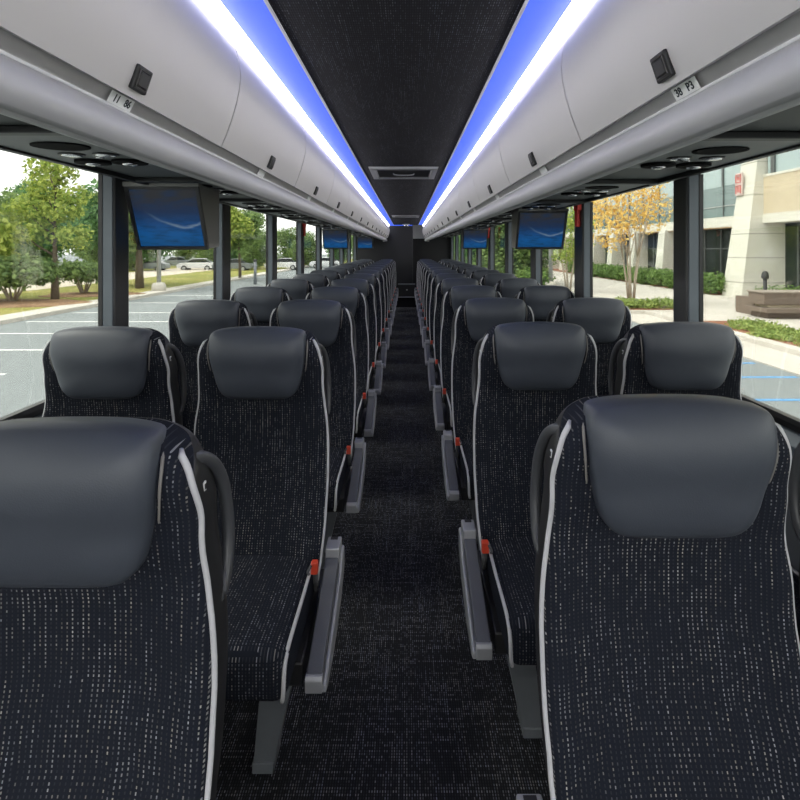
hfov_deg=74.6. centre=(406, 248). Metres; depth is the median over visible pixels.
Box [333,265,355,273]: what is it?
seat
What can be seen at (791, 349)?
curb
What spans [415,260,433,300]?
seat
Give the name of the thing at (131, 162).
air vent
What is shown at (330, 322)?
seat
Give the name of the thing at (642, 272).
clipped shrub
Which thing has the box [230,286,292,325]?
seat
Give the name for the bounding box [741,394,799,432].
trim
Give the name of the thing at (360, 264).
seat
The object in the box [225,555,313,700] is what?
cushion
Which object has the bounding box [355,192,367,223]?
bin
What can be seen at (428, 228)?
bin
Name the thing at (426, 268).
seat
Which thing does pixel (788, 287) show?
bush
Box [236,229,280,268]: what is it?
tree
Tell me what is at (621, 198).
tree
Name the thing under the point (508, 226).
trim
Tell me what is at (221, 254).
trim
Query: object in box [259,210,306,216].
panel
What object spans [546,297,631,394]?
seat
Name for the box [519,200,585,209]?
panel
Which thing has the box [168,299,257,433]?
seat
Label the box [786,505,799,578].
wall
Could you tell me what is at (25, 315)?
curb
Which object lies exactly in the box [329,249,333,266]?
trim
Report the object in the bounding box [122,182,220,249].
monitor
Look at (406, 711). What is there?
floor
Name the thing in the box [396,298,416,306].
step
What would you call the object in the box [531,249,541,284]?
trim
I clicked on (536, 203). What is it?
speaker grille
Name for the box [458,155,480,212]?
bin
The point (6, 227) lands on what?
tree
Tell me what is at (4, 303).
mulch bed
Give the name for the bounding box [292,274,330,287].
seat
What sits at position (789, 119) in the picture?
trim
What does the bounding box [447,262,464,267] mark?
seat
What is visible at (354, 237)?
trim
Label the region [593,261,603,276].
clipped shrub
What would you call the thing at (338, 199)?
bin
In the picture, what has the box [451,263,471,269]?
seat
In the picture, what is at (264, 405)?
seat
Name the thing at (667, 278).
clipped shrub
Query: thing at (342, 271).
seat
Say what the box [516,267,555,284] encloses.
bush
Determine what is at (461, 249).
trim
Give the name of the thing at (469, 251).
trim
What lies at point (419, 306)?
seat
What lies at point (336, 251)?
tree
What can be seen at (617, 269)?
clipped shrub
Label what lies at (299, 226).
trim
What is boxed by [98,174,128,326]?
window pillar
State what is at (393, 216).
roof hatch
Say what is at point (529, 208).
air vent
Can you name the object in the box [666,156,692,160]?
light
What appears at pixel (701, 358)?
seat
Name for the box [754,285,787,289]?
bush
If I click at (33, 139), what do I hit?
panel
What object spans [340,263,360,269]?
seat
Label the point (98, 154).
light
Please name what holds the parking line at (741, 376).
on the ground at (22, 386)
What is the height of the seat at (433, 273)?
1.177 m
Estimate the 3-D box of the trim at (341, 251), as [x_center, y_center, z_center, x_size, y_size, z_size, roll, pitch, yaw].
[-1.200,0.125,9.676,0.079,0.850,0.148,0,0,0]
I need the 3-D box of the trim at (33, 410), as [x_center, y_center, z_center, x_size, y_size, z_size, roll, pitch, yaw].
[-1.218,0.532,6.150,0.037,0.035,15.700,0,0,0]
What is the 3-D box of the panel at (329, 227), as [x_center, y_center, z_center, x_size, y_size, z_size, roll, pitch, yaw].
[-0.900,-0.264,6.622,0.340,0.026,0.515,0,0,0]
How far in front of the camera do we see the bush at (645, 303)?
22.10 m
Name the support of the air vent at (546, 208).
attached to the panel at (541, 204)
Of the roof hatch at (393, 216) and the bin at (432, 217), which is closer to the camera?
the bin at (432, 217)
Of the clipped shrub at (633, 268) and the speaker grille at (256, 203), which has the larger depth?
the clipped shrub at (633, 268)
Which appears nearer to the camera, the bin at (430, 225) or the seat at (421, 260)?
the bin at (430, 225)
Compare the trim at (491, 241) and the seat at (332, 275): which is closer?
the seat at (332, 275)
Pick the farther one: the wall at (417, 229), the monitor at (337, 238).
the wall at (417, 229)
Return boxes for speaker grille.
[29,141,90,150]
[242,202,266,204]
[536,203,559,204]
[585,186,618,188]
[691,146,749,154]
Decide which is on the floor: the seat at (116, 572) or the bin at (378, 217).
the seat at (116, 572)
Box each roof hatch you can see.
[369,167,437,178]
[392,215,419,217]
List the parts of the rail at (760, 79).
white light strip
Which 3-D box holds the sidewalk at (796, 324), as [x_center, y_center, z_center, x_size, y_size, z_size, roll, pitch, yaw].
[14.575,2.660,10.300,4.600,0.180,16.600,0,0,0]
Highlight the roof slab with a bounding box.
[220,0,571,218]
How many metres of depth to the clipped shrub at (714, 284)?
29.02 m
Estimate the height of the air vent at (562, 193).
0.009 m
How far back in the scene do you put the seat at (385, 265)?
8.52 m
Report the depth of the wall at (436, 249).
13.50 m
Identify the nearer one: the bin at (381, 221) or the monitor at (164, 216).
the monitor at (164, 216)
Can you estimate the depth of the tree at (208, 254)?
76.79 m
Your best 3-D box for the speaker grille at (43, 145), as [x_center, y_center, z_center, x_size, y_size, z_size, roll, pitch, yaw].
[-0.900,-0.266,1.365,0.144,0.004,0.112,0,0,0]
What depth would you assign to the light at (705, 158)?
1.53 m
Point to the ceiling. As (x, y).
(402, 81)
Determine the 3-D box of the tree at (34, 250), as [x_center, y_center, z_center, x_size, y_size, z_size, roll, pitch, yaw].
[-36.277,-2.142,50.858,10.001,9.857,8.893,0,0,-31]
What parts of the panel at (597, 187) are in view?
plate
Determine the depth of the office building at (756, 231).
27.88 m
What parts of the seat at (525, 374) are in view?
grab handle, armrest, seat frame, leg, backrest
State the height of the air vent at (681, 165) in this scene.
0.017 m
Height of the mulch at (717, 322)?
0.190 m
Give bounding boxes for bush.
[0,251,71,300]
[58,258,97,292]
[515,265,547,282]
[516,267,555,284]
[613,296,638,308]
[628,297,658,308]
[652,296,672,308]
[724,317,787,330]
[746,325,799,342]
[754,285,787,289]
[782,285,799,289]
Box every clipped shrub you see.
[564,261,573,272]
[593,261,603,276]
[593,263,613,277]
[602,262,620,279]
[611,265,632,280]
[619,266,646,282]
[633,264,658,284]
[645,267,669,285]
[659,269,672,288]
[703,268,725,294]
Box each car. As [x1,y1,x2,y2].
[131,259,170,270]
[164,257,189,264]
[176,258,212,269]
[212,259,253,270]
[264,258,295,269]
[309,257,338,267]
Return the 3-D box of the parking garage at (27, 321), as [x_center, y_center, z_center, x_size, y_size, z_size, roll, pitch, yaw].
[-11.325,2.707,19.360,5.400,0.026,0.120,0,0,0]
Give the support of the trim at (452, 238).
attached to the wall at (793, 545)
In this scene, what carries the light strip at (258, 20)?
attached to the ceiling
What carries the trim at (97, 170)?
attached to the wall at (397, 247)
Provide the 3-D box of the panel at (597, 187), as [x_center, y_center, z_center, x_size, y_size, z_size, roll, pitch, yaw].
[0.850,-0.264,2.357,0.340,0.026,0.515,0,0,0]
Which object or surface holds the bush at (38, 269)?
on the mulch bed at (4, 303)
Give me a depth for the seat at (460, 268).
7.75 m
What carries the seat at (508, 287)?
attached to the wall at (793, 545)
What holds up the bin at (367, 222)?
attached to the wall at (397, 247)
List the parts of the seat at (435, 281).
armrest, backrest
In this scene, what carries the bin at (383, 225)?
attached to the wall at (397, 247)
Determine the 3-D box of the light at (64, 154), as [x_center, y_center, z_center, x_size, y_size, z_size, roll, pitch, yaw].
[-0.948,-0.264,1.485,0.072,0.009,0.060,0,0,0]
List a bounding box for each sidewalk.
[545,271,799,320]
[766,321,799,329]
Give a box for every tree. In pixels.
[0,177,85,260]
[0,187,29,261]
[0,203,23,290]
[2,158,94,298]
[63,192,97,262]
[64,178,175,262]
[82,204,145,270]
[94,180,143,288]
[172,250,200,259]
[193,248,212,261]
[211,206,257,251]
[231,209,265,277]
[231,248,241,258]
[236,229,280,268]
[277,227,295,258]
[287,231,322,266]
[324,246,352,261]
[351,235,352,260]
[454,235,502,266]
[465,224,565,275]
[551,207,595,290]
[592,182,672,297]
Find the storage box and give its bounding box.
[398,284,414,296]
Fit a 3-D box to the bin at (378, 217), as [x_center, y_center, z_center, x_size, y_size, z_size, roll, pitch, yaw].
[-0.798,-0.402,7.820,0.753,0.287,0.861,0,0,0]
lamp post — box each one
[151,250,165,290]
[545,249,556,284]
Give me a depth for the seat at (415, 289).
12.08 m
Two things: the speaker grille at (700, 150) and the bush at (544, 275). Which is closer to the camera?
the speaker grille at (700, 150)
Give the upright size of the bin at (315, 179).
0.287 m
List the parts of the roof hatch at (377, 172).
panel, handle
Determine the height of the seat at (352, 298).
1.177 m
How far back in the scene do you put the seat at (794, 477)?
0.97 m
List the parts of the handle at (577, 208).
handle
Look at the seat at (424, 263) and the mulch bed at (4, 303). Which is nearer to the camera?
the seat at (424, 263)
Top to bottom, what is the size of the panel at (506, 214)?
0.026 m
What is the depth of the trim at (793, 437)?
1.54 m
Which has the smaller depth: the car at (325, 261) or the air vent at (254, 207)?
the air vent at (254, 207)
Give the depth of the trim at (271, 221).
4.60 m
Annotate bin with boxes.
[0,0,239,145]
[215,40,305,185]
[293,122,334,203]
[326,159,350,213]
[344,179,360,219]
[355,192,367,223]
[363,200,372,226]
[368,206,376,229]
[374,212,379,231]
[377,216,382,232]
[379,219,384,234]
[427,218,430,234]
[429,216,433,233]
[431,212,436,231]
[434,206,441,229]
[437,201,446,226]
[442,190,453,223]
[448,178,464,219]
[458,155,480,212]
[472,118,512,202]
[499,28,586,184]
[562,0,799,140]
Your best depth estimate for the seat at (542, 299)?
3.42 m
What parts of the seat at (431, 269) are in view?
armrest, backrest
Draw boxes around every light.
[57,152,85,157]
[92,152,119,157]
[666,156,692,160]
[699,156,725,160]
[761,271,768,289]
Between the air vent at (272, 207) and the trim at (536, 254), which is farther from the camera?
the trim at (536, 254)
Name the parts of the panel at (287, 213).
plate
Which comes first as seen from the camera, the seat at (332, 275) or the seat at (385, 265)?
the seat at (332, 275)
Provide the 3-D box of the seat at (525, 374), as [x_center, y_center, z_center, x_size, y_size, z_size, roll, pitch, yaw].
[0.411,0.832,1.581,0.481,1.177,0.607,0,0,0]
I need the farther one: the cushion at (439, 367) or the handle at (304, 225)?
the handle at (304, 225)
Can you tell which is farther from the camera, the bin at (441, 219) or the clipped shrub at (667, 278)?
the clipped shrub at (667, 278)
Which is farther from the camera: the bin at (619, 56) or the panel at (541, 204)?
the panel at (541, 204)
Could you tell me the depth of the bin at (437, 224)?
6.86 m
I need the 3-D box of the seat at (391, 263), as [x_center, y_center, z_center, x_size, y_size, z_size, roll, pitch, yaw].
[-0.436,0.832,10.128,0.481,1.177,0.607,0,0,0]
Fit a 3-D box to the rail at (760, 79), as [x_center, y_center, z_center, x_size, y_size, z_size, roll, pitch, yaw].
[0.475,-0.371,5.590,0.200,0.412,14.580,0,0,0]
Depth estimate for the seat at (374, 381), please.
4.19 m
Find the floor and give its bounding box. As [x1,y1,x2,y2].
[216,307,550,799]
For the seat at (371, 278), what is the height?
1.177 m
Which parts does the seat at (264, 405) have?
backrest, leg, seat frame, armrest, grab handle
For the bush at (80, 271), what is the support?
on the mulch bed at (67, 294)
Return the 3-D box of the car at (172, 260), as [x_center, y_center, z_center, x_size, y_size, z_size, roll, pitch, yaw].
[-33.527,1.948,76.000,4.481,1.494,1.790,0,0,-6]
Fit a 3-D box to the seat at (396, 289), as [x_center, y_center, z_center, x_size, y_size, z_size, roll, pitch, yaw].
[-0.436,0.832,11.858,0.481,1.177,0.607,0,0,0]
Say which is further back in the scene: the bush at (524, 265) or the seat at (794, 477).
the bush at (524, 265)
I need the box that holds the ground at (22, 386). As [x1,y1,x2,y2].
[0,254,799,418]
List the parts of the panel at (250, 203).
plate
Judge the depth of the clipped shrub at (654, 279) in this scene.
35.31 m
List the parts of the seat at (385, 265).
backrest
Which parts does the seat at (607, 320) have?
grab handle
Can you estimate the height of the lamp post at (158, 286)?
8.670 m
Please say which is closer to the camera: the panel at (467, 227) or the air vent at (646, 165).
the air vent at (646, 165)
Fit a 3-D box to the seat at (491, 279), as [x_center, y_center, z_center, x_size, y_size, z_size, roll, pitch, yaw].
[0.924,0.669,5.041,0.441,0.852,0.607,0,0,0]
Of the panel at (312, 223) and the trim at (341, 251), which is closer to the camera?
the panel at (312, 223)
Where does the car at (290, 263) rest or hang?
on the ground at (22, 386)
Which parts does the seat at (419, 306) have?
backrest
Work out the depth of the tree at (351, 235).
86.78 m
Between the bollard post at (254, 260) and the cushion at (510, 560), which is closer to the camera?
the cushion at (510, 560)
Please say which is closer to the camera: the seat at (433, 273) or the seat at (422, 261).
the seat at (433, 273)
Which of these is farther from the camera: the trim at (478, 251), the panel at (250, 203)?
the trim at (478, 251)
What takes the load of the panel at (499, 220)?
attached to the wall at (793, 545)
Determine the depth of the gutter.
13.10 m
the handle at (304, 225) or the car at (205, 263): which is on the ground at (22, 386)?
the car at (205, 263)
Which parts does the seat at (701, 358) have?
grab handle, backrest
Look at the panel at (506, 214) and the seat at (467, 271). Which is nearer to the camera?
the panel at (506, 214)
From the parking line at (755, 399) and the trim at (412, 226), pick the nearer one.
the parking line at (755, 399)
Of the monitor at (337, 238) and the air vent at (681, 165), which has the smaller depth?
the air vent at (681, 165)
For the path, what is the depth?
50.08 m
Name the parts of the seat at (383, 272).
backrest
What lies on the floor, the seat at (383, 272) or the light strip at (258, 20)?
the seat at (383, 272)
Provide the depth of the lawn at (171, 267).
64.00 m
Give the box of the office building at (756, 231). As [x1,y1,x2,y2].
[544,149,799,296]
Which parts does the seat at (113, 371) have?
grab handle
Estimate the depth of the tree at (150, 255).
35.47 m
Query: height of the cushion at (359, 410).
0.127 m
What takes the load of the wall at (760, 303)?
on the ground at (22, 386)
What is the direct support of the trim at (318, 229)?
attached to the wall
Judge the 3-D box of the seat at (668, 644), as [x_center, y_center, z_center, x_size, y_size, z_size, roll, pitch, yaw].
[0.411,0.832,0.701,0.481,1.177,0.607,0,0,0]
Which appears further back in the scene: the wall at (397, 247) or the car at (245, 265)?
the car at (245, 265)
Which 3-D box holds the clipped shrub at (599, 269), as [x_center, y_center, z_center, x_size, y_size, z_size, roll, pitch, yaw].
[17.187,1.911,45.477,1.936,1.582,1.967,0,0,2]
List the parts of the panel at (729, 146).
plate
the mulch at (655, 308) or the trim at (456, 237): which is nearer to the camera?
the trim at (456, 237)
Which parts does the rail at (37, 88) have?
white light strip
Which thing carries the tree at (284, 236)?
on the lawn
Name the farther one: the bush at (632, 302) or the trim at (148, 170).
the bush at (632, 302)
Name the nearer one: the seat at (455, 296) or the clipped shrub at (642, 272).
the seat at (455, 296)
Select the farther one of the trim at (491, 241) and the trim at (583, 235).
the trim at (491, 241)
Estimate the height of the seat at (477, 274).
0.852 m
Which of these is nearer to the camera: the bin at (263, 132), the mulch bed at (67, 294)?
the bin at (263, 132)
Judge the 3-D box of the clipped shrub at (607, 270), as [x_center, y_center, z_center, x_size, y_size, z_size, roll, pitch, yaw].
[17.164,1.911,43.476,1.967,1.582,1.936,0,0,-37]
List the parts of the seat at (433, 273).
armrest, backrest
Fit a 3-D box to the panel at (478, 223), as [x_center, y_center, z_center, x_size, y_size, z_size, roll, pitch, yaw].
[0.850,-0.264,5.817,0.340,0.026,0.515,0,0,0]
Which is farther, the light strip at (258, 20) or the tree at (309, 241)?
the tree at (309, 241)
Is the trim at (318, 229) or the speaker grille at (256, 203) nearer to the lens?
the speaker grille at (256, 203)
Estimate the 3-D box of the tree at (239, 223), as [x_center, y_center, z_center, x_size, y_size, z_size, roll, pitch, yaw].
[-14.888,-0.928,42.907,4.596,7.096,5.337,0,0,-35]
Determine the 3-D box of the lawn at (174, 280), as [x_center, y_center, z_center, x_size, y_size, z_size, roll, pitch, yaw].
[-19.275,2.660,42.000,7.500,0.180,72.000,0,0,0]
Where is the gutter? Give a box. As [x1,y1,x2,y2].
[631,314,799,375]
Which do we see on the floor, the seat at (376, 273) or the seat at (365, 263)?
the seat at (376, 273)
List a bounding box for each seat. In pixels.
[0,416,234,799]
[42,326,186,425]
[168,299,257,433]
[194,326,344,773]
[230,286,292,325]
[267,279,314,299]
[270,299,365,568]
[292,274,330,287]
[306,286,376,460]
[309,270,341,281]
[323,267,349,277]
[328,279,382,401]
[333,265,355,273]
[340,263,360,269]
[341,274,386,400]
[348,262,364,267]
[352,261,368,266]
[352,270,389,374]
[360,267,391,353]
[366,265,393,337]
[370,263,394,317]
[373,262,395,326]
[377,261,396,305]
[379,260,397,300]
[381,259,397,291]
[414,259,431,295]
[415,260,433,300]
[416,261,435,302]
[416,262,437,305]
[417,263,441,316]
[419,265,445,324]
[420,267,451,336]
[422,270,457,348]
[424,273,467,397]
[428,278,481,393]
[433,285,500,442]
[441,297,533,549]
[444,261,460,266]
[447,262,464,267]
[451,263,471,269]
[456,265,478,272]
[459,322,596,737]
[461,267,487,277]
[469,270,499,281]
[479,273,516,286]
[494,278,539,297]
[514,285,574,321]
[516,394,799,799]
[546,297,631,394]
[608,322,799,641]
[788,442,799,594]
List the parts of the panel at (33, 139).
plate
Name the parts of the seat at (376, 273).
backrest, armrest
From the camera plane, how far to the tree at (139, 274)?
33.77 m
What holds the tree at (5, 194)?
on the lawn at (171, 267)
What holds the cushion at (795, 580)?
on the seat at (701, 358)
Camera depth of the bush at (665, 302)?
22.17 m
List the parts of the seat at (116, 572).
grab handle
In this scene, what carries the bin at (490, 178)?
attached to the wall at (793, 545)
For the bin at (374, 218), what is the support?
attached to the wall at (397, 247)
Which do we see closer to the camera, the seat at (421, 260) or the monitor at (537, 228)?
the monitor at (537, 228)
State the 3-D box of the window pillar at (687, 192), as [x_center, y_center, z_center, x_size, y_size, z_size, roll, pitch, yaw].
[1.151,0.125,2.161,0.079,0.850,0.118,0,0,0]
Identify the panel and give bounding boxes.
[0,125,152,166]
[135,177,240,194]
[219,199,281,208]
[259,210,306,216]
[288,217,324,222]
[306,222,336,225]
[320,226,345,228]
[464,226,488,228]
[472,222,501,226]
[481,218,511,222]
[497,211,511,217]
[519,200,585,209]
[555,179,659,195]
[628,131,799,169]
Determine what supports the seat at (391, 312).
on the floor
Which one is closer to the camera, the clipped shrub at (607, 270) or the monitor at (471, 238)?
the monitor at (471, 238)
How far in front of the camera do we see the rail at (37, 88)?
0.96 m
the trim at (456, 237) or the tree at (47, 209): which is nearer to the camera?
the trim at (456, 237)
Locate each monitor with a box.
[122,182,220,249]
[322,228,348,248]
[357,237,372,248]
[462,228,488,248]
[511,208,568,248]
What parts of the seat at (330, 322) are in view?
backrest, leg, seat frame, grab handle, armrest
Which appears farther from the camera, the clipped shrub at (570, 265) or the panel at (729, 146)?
the clipped shrub at (570, 265)
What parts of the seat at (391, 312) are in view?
backrest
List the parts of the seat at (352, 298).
backrest, leg, seat frame, grab handle, armrest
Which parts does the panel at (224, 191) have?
plate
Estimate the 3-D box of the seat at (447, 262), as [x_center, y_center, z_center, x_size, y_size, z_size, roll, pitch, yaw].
[0.924,0.669,10.231,0.441,0.852,0.607,0,0,0]
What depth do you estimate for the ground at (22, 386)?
14.18 m
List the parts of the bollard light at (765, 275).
post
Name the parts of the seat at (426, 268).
backrest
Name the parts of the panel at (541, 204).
plate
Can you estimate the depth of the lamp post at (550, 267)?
32.67 m
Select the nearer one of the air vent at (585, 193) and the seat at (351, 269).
the air vent at (585, 193)
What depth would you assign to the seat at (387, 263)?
9.39 m
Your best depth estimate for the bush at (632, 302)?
22.06 m
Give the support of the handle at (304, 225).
attached to the wall
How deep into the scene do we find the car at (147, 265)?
61.25 m
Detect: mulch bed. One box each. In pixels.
[0,299,90,307]
[38,292,145,296]
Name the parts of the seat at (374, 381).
backrest, seat frame, armrest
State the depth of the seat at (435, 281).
5.16 m
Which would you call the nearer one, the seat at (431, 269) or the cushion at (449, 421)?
the cushion at (449, 421)
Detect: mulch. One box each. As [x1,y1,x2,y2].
[629,306,672,309]
[703,321,799,346]
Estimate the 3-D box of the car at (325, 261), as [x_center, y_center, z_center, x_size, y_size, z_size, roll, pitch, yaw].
[-11.027,1.948,72.000,4.481,1.494,1.790,0,0,0]
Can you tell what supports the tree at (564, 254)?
on the ground at (22, 386)
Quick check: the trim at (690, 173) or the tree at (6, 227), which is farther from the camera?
the tree at (6, 227)
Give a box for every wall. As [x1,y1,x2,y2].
[357,222,412,287]
[413,225,424,238]
[413,237,450,292]
[735,290,799,317]
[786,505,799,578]
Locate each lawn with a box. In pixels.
[0,266,284,314]
[48,266,176,277]
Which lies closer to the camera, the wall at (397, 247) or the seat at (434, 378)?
the seat at (434, 378)
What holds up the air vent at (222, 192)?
attached to the panel at (224, 191)
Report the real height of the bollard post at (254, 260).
1.920 m
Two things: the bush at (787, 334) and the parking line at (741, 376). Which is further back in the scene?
the bush at (787, 334)
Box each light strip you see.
[221,0,393,224]
[418,0,570,224]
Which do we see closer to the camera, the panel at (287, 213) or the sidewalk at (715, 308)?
the panel at (287, 213)
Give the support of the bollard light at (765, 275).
on the sidewalk at (715, 308)
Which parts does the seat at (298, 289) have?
backrest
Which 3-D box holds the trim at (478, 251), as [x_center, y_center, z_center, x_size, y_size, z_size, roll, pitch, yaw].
[1.151,0.125,8.441,0.079,0.850,0.178,0,0,0]
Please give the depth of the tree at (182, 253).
91.74 m
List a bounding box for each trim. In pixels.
[0,114,327,225]
[0,146,358,236]
[0,399,44,419]
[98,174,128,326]
[213,203,230,299]
[266,215,276,285]
[296,222,303,274]
[316,227,321,269]
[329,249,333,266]
[339,249,343,264]
[347,235,350,262]
[353,236,356,260]
[412,226,412,283]
[447,144,799,237]
[451,237,453,259]
[455,236,458,260]
[460,235,463,261]
[462,105,799,228]
[467,249,471,263]
[476,249,481,266]
[488,226,494,269]
[505,222,512,273]
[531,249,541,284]
[574,202,592,297]
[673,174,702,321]
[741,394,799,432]
[777,423,799,456]
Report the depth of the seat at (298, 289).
4.18 m
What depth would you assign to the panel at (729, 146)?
1.41 m
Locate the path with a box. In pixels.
[0,268,212,293]
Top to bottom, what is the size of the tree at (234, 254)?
5.465 m
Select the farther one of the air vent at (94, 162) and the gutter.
the gutter
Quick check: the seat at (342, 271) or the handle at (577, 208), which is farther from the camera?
the seat at (342, 271)
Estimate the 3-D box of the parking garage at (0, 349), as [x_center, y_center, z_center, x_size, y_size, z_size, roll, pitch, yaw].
[-11.325,2.707,13.960,5.400,0.026,0.120,0,0,0]
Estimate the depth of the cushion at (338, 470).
2.19 m
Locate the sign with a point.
(739, 176)
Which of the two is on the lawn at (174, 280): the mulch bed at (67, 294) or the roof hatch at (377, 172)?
the mulch bed at (67, 294)
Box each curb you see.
[0,266,308,324]
[630,310,672,313]
[644,311,799,355]
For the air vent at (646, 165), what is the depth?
1.64 m
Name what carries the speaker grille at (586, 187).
attached to the panel at (597, 187)
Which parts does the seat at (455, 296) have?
armrest, grab handle, seat frame, backrest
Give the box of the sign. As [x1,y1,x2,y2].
[735,173,742,195]
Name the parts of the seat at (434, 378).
armrest, grab handle, seat frame, backrest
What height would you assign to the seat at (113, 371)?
0.852 m
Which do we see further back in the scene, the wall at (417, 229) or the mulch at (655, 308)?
the mulch at (655, 308)
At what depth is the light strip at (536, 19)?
1.71 m
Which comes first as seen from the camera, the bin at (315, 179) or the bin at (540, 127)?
the bin at (540, 127)
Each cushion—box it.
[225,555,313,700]
[327,447,347,510]
[354,395,363,432]
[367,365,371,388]
[438,363,440,383]
[446,391,452,424]
[459,439,474,497]
[486,536,536,664]
[792,574,799,641]
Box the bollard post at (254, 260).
[253,259,256,283]
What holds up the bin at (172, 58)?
attached to the wall at (397, 247)
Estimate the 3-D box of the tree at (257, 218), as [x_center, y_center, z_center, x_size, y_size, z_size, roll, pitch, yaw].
[-14.790,-0.670,46.027,5.370,6.586,4.466,0,0,-4]
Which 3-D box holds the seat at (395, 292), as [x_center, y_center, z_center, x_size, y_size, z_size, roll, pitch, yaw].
[-0.436,0.832,10.993,0.481,1.177,0.607,0,0,0]
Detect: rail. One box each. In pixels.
[0,0,389,241]
[422,0,799,241]
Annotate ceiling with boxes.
[268,0,524,224]
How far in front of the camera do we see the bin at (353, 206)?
4.29 m
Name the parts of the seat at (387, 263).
backrest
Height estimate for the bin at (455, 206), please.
0.287 m
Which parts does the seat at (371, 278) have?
backrest, armrest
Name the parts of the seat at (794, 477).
grab handle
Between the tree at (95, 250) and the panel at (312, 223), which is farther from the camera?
the tree at (95, 250)
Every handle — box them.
[303,223,305,235]
[574,204,581,226]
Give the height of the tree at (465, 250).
6.495 m
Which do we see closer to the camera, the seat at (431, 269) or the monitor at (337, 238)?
the seat at (431, 269)
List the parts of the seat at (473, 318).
armrest, grab handle, seat frame, leg, backrest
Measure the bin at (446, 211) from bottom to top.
0.287 m
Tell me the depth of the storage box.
12.76 m
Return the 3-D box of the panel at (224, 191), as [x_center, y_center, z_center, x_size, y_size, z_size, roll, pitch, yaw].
[-0.900,-0.264,2.297,0.340,0.026,0.515,0,0,0]
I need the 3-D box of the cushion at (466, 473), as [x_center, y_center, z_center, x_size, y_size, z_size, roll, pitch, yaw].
[0.436,0.972,2.378,0.376,0.127,0.460,0,0,0]
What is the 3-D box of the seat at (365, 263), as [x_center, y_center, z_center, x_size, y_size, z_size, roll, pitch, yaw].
[-0.949,0.669,10.128,0.441,0.852,0.607,0,0,0]
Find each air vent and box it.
[74,158,111,166]
[111,158,148,166]
[219,191,238,194]
[248,206,264,208]
[266,206,281,208]
[522,207,537,209]
[539,207,555,209]
[561,192,582,195]
[584,192,606,195]
[640,162,675,169]
[676,162,711,169]
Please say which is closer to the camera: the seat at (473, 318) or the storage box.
the seat at (473, 318)
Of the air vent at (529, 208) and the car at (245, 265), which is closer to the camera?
the air vent at (529, 208)
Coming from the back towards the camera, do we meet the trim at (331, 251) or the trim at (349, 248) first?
the trim at (349, 248)
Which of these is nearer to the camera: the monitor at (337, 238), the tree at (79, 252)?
the monitor at (337, 238)
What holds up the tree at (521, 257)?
on the lawn
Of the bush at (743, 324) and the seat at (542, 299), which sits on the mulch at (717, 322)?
the bush at (743, 324)
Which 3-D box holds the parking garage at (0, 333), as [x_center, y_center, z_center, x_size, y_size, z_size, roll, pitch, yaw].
[-11.325,2.707,16.660,5.400,0.026,0.120,0,0,0]

